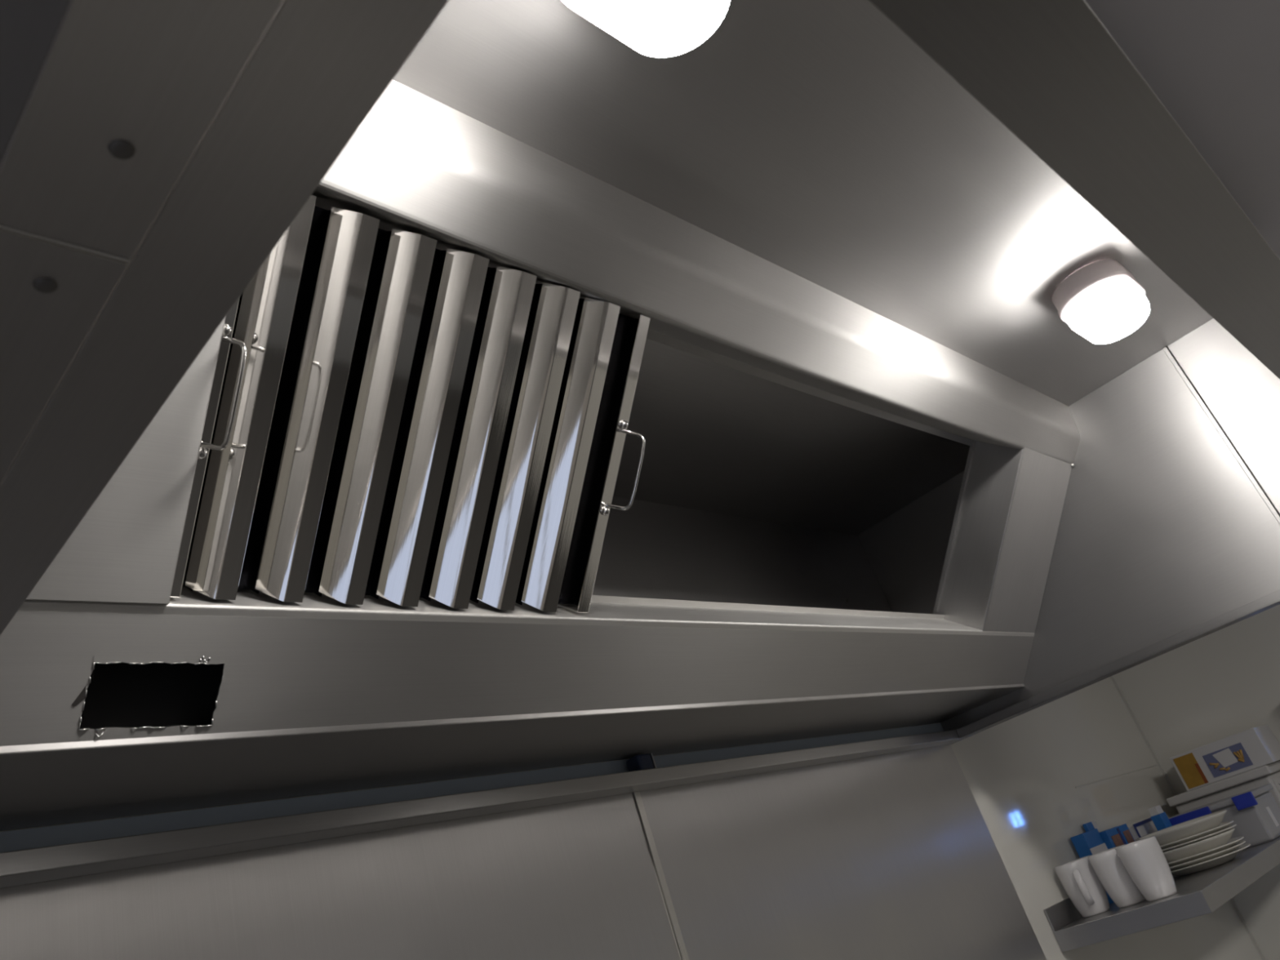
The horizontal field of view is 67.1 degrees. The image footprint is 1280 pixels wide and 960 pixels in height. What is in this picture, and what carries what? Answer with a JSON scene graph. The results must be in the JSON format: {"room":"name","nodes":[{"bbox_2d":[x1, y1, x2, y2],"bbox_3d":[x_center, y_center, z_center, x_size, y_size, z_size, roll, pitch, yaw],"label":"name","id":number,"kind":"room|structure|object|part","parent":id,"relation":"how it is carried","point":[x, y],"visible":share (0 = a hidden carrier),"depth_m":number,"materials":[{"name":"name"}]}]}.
{"room":"commercial kitchen","nodes":[
{"label":"commercial kitchen","id":0,"kind":"room"},
{"bbox_2d":[0,676,1262,959],"bbox_3d":[0.135,1.056,1.123,4.773,2.598,0.080,10,-38,-45],"label":"wall","id":1,"kind":"structure","parent":0,"point":[1023,773],"depth_m":2.41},
{"bbox_2d":[0,792,679,959],"bbox_3d":[-0.530,0.857,0.433,2.022,1.288,0.002,10,-38,-45],"label":"wall panel","id":2,"kind":"object","parent":1,"relation":"attached to","point":[576,880],"visible":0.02,"depth_m":1.09,"materials":[{"name":"silver metal"}]},
{"bbox_2d":[0,728,965,888],"bbox_3d":[-0.348,0.377,1.054,3.038,0.021,0.043,10,-38,-45],"label":"rail","id":3,"kind":"object","parent":2,"relation":"attached to","point":[38,864],"visible":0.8,"depth_m":1.09,"materials":[{"name":"metal"}]},
{"bbox_2d":[0,723,943,852],"bbox_3d":[-0.371,0.364,1.079,3.038,0.018,0.003,10,-38,-45],"label":"strip","id":4,"kind":"object","parent":1,"relation":"attached to","point":[28,838],"visible":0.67,"depth_m":1.13,"materials":[{"name":"grey metal"}]},
{"bbox_2d":[626,752,656,771],"bbox_3d":[0.001,0.424,1.435,0.032,0.026,0.030,10,-38,-45],"label":"clip","id":5,"kind":"object","parent":4,"relation":"attached to","point":[639,762],"visible":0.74,"depth_m":1.43,"materials":[{"name":"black plastic"}]},
{"bbox_2d":[0,0,1279,831],"bbox_3d":[0.255,-0.029,1.262,2.035,0.543,1.027,10,-38,-45],"label":"extraction hood","id":6,"kind":"object","parent":1,"relation":"attached to","point":[884,482],"visible":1,"depth_m":1.02,"materials":[{"name":"metal"}]},
{"bbox_3d":[-0.417,0.121,0.485,0.039,0.003,0.750,10,-38,-45],"label":"joining plate","id":7,"kind":"part","parent":6,"relation":"part of","materials":[{"name":"metal"}]},
{"bbox_3d":[-0.093,-0.128,0.216,0.039,0.003,0.227,10,-38,-45],"label":"joining plate","id":8,"kind":"part","parent":6,"relation":"part of","materials":[{"name":"metal"}]},
{"bbox_2d":[170,195,650,613],"bbox_3d":[-0.206,-0.050,0.967,0.487,0.296,0.262,10,-38,-45],"label":"filter","id":9,"kind":"object","parent":6,"relation":"on","point":[397,417],"visible":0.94,"depth_m":0.94,"materials":[{"name":"metal"}]},
{"bbox_3d":[-0.367,-0.080,0.801,0.022,0.295,0.261,10,-38,-45],"label":"rail","id":10,"kind":"part","parent":9,"relation":"part of","materials":[{"name":"metal"}]},
{"bbox_3d":[-0.339,-0.070,0.782,0.009,0.090,0.084,10,-38,-45],"label":"wire handle","id":11,"kind":"part","parent":9,"relation":"part of","materials":[{"name":"metal"}]},
{"bbox_3d":[-0.044,-0.021,1.135,0.018,0.295,0.261,10,-38,-45],"label":"rail","id":12,"kind":"part","parent":9,"relation":"part of","materials":[{"name":"metal"}]},
{"bbox_3d":[-0.019,-0.012,1.112,0.009,0.090,0.084,10,-38,-45],"label":"wire handle","id":13,"kind":"part","parent":9,"relation":"part of","materials":[{"name":"metal"}]},
{"bbox_2d":[561,0,730,57],"bbox_3d":[-0.003,-0.432,0.808,0.190,0.080,0.118,10,-38,-45],"label":"lamp","id":14,"kind":"object","parent":6,"relation":"attached to","point":[664,28],"visible":1,"depth_m":0.82,"materials":[{"name":"white"}]},
{"bbox_2d":[1051,259,1150,343],"bbox_3d":[0.775,-0.291,1.612,0.190,0.080,0.118,10,-38,-45],"label":"lamp","id":15,"kind":"object","parent":6,"relation":"attached to","point":[1101,301],"visible":1,"depth_m":1.56,"materials":[{"name":"white"}]},
{"bbox_2d":[1063,277,1150,343],"bbox_3d":[0.781,-0.274,1.604,0.181,0.042,0.110,10,-38,-45],"label":"diffuser","id":16,"kind":"object","parent":15,"relation":"attached to","point":[1101,310],"depth_m":1.56,"materials":[{"name":"white"}]},
{"bbox_2d":[632,744,1046,959],"bbox_3d":[0.521,1.048,1.517,1.017,1.288,0.005,10,-38,-45],"label":"wall panel","id":17,"kind":"object","parent":1,"relation":"attached to","point":[894,855],"depth_m":1.66,"materials":[{"name":"silver metal"}]},
{"bbox_3d":[0.179,0.996,1.152,0.012,1.258,0.002,10,-38,-45],"label":"joint strip","id":18,"kind":"part","parent":17,"relation":"part of","materials":[{"name":"silver metal"}]},
{"bbox_2d":[1075,764,1157,787],"bbox_3d":[1.358,0.833,2.726,0.690,0.002,0.001,10,-38,-45],"label":"trim","id":19,"kind":"structure","parent":1,"relation":"attached to","point":[1157,764],"depth_m":2.69,"materials":[{"name":"white"}]},
{"bbox_2d":[1043,835,1279,952],"bbox_3d":[1.365,0.939,2.347,1.142,0.084,0.316,10,-38,-45],"label":"wall shelf","id":20,"kind":"object","parent":1,"relation":"attached to","point":[1202,892],"visible":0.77,"depth_m":1.98,"materials":[{"name":"metal"}]},
{"bbox_2d":[1053,855,1110,917],"bbox_3d":[0.970,0.894,2.113,0.098,0.111,0.084,-1,-31,-33],"label":"cup","id":21,"kind":"object","parent":20,"relation":"on","point":[1078,878],"visible":0.92,"depth_m":2.09,"materials":[{"name":"white ceramic"}]},
{"bbox_3d":[0.953,0.876,2.074,0.016,0.074,0.030,-27,-27,16],"label":"cup handle","id":22,"kind":"part","parent":21,"relation":"part of","materials":[{"name":"white ceramic"}]},
{"bbox_2d":[1082,821,1098,831],"bbox_3d":[1.140,0.924,2.360,0.066,0.172,0.009,10,-38,-45],"label":"carton","id":23,"kind":"object","parent":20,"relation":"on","point":[1089,826],"visible":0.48,"depth_m":2.38,"materials":[{"name":"blue cardboard"}]},
{"bbox_2d":[1070,828,1114,903],"bbox_3d":[1.089,0.913,2.283,0.100,0.155,0.033,10,-38,-45],"label":"carton","id":24,"kind":"object","parent":20,"relation":"on","point":[1090,842],"visible":0.42,"depth_m":2.28,"materials":[{"name":"blue cardboard"}]},
{"bbox_2d":[1099,826,1126,848],"bbox_3d":[1.165,0.925,2.344,0.085,0.144,0.039,10,-38,-45],"label":"carton","id":25,"kind":"object","parent":20,"relation":"on","point":[1113,837],"visible":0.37,"depth_m":2.34,"materials":[{"name":"blue cardboard"}]},
{"bbox_2d":[1111,833,1124,846],"bbox_3d":[1.166,0.883,2.350,0.054,0.036,0.001,10,-38,-45],"label":"picture","id":26,"kind":"object","parent":25,"relation":"attached to","point":[1117,839],"depth_m":2.35},
{"bbox_2d":[1087,844,1146,907],"bbox_3d":[1.024,0.852,2.068,0.085,0.111,0.097,-9,-27,-20],"label":"cup","id":27,"kind":"object","parent":20,"relation":"on","point":[1107,864],"visible":0.87,"depth_m":2.04,"materials":[{"name":"white ceramic"}]},
{"bbox_2d":[1116,823,1134,844],"bbox_3d":[1.225,0.940,2.413,0.059,0.142,0.040,10,-38,-45],"label":"carton","id":28,"kind":"object","parent":20,"relation":"on","point":[1123,828],"visible":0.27,"depth_m":2.42,"materials":[{"name":"cardboard"}]},
{"bbox_2d":[1122,829,1134,843],"bbox_3d":[1.227,0.898,2.420,0.042,0.036,0.001,10,-38,-45],"label":"picture","id":29,"kind":"object","parent":28,"relation":"attached to","point":[1126,834],"depth_m":2.42},
{"bbox_2d":[1128,817,1156,841],"bbox_3d":[1.323,0.961,2.511,0.146,0.134,0.042,10,-38,-45],"label":"box","id":30,"kind":"object","parent":20,"relation":"on","point":[1145,827],"visible":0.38,"depth_m":2.51,"materials":[{"name":"cardboard"}]},
{"bbox_2d":[1115,835,1177,901],"bbox_3d":[1.049,0.808,1.998,0.085,0.111,0.097,-9,-27,-20],"label":"cup","id":31,"kind":"object","parent":20,"relation":"on","point":[1144,860],"visible":1,"depth_m":1.97,"materials":[{"name":"white ceramic"}]},
{"bbox_2d":[1147,804,1172,831],"bbox_3d":[1.363,0.919,2.482,0.050,0.156,0.024,10,-38,-45],"label":"carton","id":32,"kind":"object","parent":20,"relation":"on","point":[1159,818],"visible":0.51,"depth_m":2.49,"materials":[{"name":"blue cardboard"}]},
{"bbox_2d":[1168,835,1244,866],"bbox_3d":[1.330,0.896,2.297,0.219,0.022,0.219,10,-38,-45],"label":"plate","id":33,"kind":"object","parent":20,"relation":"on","point":[1232,842],"visible":0.3,"depth_m":2.22,"materials":[{"name":"white ceramic"}]},
{"bbox_2d":[1163,827,1235,862],"bbox_3d":[1.321,0.883,2.302,0.208,0.038,0.208,10,-38,-45],"label":"dish","id":34,"kind":"object","parent":33,"relation":"on","point":[1221,839],"visible":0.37,"depth_m":2.23,"materials":[{"name":"white ceramic"}]},
{"bbox_2d":[1162,823,1236,852],"bbox_3d":[1.322,0.869,2.307,0.213,0.022,0.213,10,-38,-45],"label":"plate","id":35,"kind":"object","parent":34,"relation":"on","point":[1229,827],"visible":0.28,"depth_m":2.23,"materials":[{"name":"white ceramic"}]},
{"bbox_2d":[1160,820,1233,849],"bbox_3d":[1.320,0.862,2.312,0.211,0.022,0.211,10,-38,-45],"label":"plate","id":36,"kind":"object","parent":35,"relation":"on","point":[1223,825],"visible":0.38,"depth_m":2.24,"materials":[{"name":"white ceramic"}]},
{"bbox_2d":[1135,809,1226,845],"bbox_3d":[1.308,0.849,2.318,0.218,0.040,0.218,10,-38,-45],"label":"dish","id":37,"kind":"object","parent":36,"relation":"on","point":[1212,820],"visible":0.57,"depth_m":2.25,"materials":[{"name":"white ceramic"}]},
{"bbox_2d":[1170,843,1250,875],"bbox_3d":[1.337,0.909,2.288,0.224,0.020,0.224,10,-38,-45],"label":"plate","id":38,"kind":"object","parent":20,"relation":"on","point":[1217,861],"visible":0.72,"depth_m":2.22,"materials":[{"name":"white ceramic"}]},
{"bbox_2d":[1169,840,1245,871],"bbox_3d":[1.327,0.903,2.288,0.222,0.022,0.222,10,-38,-45],"label":"plate","id":39,"kind":"object","parent":38,"relation":"on","point":[1239,843],"visible":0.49,"depth_m":2.21,"materials":[{"name":"white ceramic"}]},
{"bbox_2d":[1168,783,1279,848],"bbox_3d":[1.545,0.906,2.537,0.234,0.120,0.242,10,-38,-45],"label":"box","id":40,"kind":"object","parent":20,"relation":"on","point":[1255,813],"visible":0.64,"depth_m":2.44,"materials":[{"name":"clear plastic"}]},
{"bbox_3d":[1.532,0.864,2.562,0.227,0.014,0.240,10,-38,-45],"label":"box lid","id":41,"kind":"part","parent":40,"relation":"part of","materials":[{"name":"clear plastic"}]},
{"bbox_2d":[1166,760,1279,813],"bbox_3d":[1.696,0.928,2.731,0.186,0.163,0.286,10,-38,-45],"label":"tub","id":42,"kind":"object","parent":40,"relation":"on","point":[1269,773],"visible":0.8,"depth_m":2.68,"materials":[{"name":"white plastic"}]},
{"bbox_2d":[1169,724,1279,791],"bbox_3d":[1.683,0.795,2.763,0.185,0.097,0.240,10,-38,-45],"label":"carton","id":43,"kind":"object","parent":42,"relation":"on","point":[1256,747],"visible":1,"depth_m":2.70,"materials":[{"name":"white cardboard"}]},
{"bbox_3d":[1.567,0.828,2.746,0.001,0.086,0.056,10,-38,-45],"label":"amber panel","id":44,"kind":"part","parent":43,"relation":"part of","materials":[{"name":"yellow cardboard"}]},
{"bbox_2d":[1202,742,1253,777],"bbox_3d":[1.636,0.781,2.688,0.001,0.062,0.108,10,-38,-45],"label":"picture","id":45,"kind":"object","parent":43,"relation":"attached to","point":[1221,759],"depth_m":2.69,"materials":[{"name":"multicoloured paper"}]},
{"bbox_2d":[1110,675,1265,959],"bbox_3d":[1.752,1.323,2.741,0.006,2.598,0.006,10,-38,-45],"label":"trim","id":46,"kind":"structure","parent":1,"relation":"attached to","point":[1236,908],"depth_m":2.96,"materials":[{"name":"silver metal"}]},
{"bbox_2d":[1084,0,1279,441],"bbox_3d":[0.849,-0.936,0.783,4.773,0.080,3.426,10,-38,-45],"label":"ceiling","id":47,"kind":"structure","parent":0,"point":[1214,65],"depth_m":1.38,"materials":[{"name":"grey metal"}]},
{"bbox_2d":[1112,441,1279,959],"bbox_3d":[2.861,0.499,1.875,0.080,2.598,3.266,10,-38,-45],"label":"wall","id":48,"kind":"structure","parent":0,"point":[1224,682],"depth_m":2.88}
]}

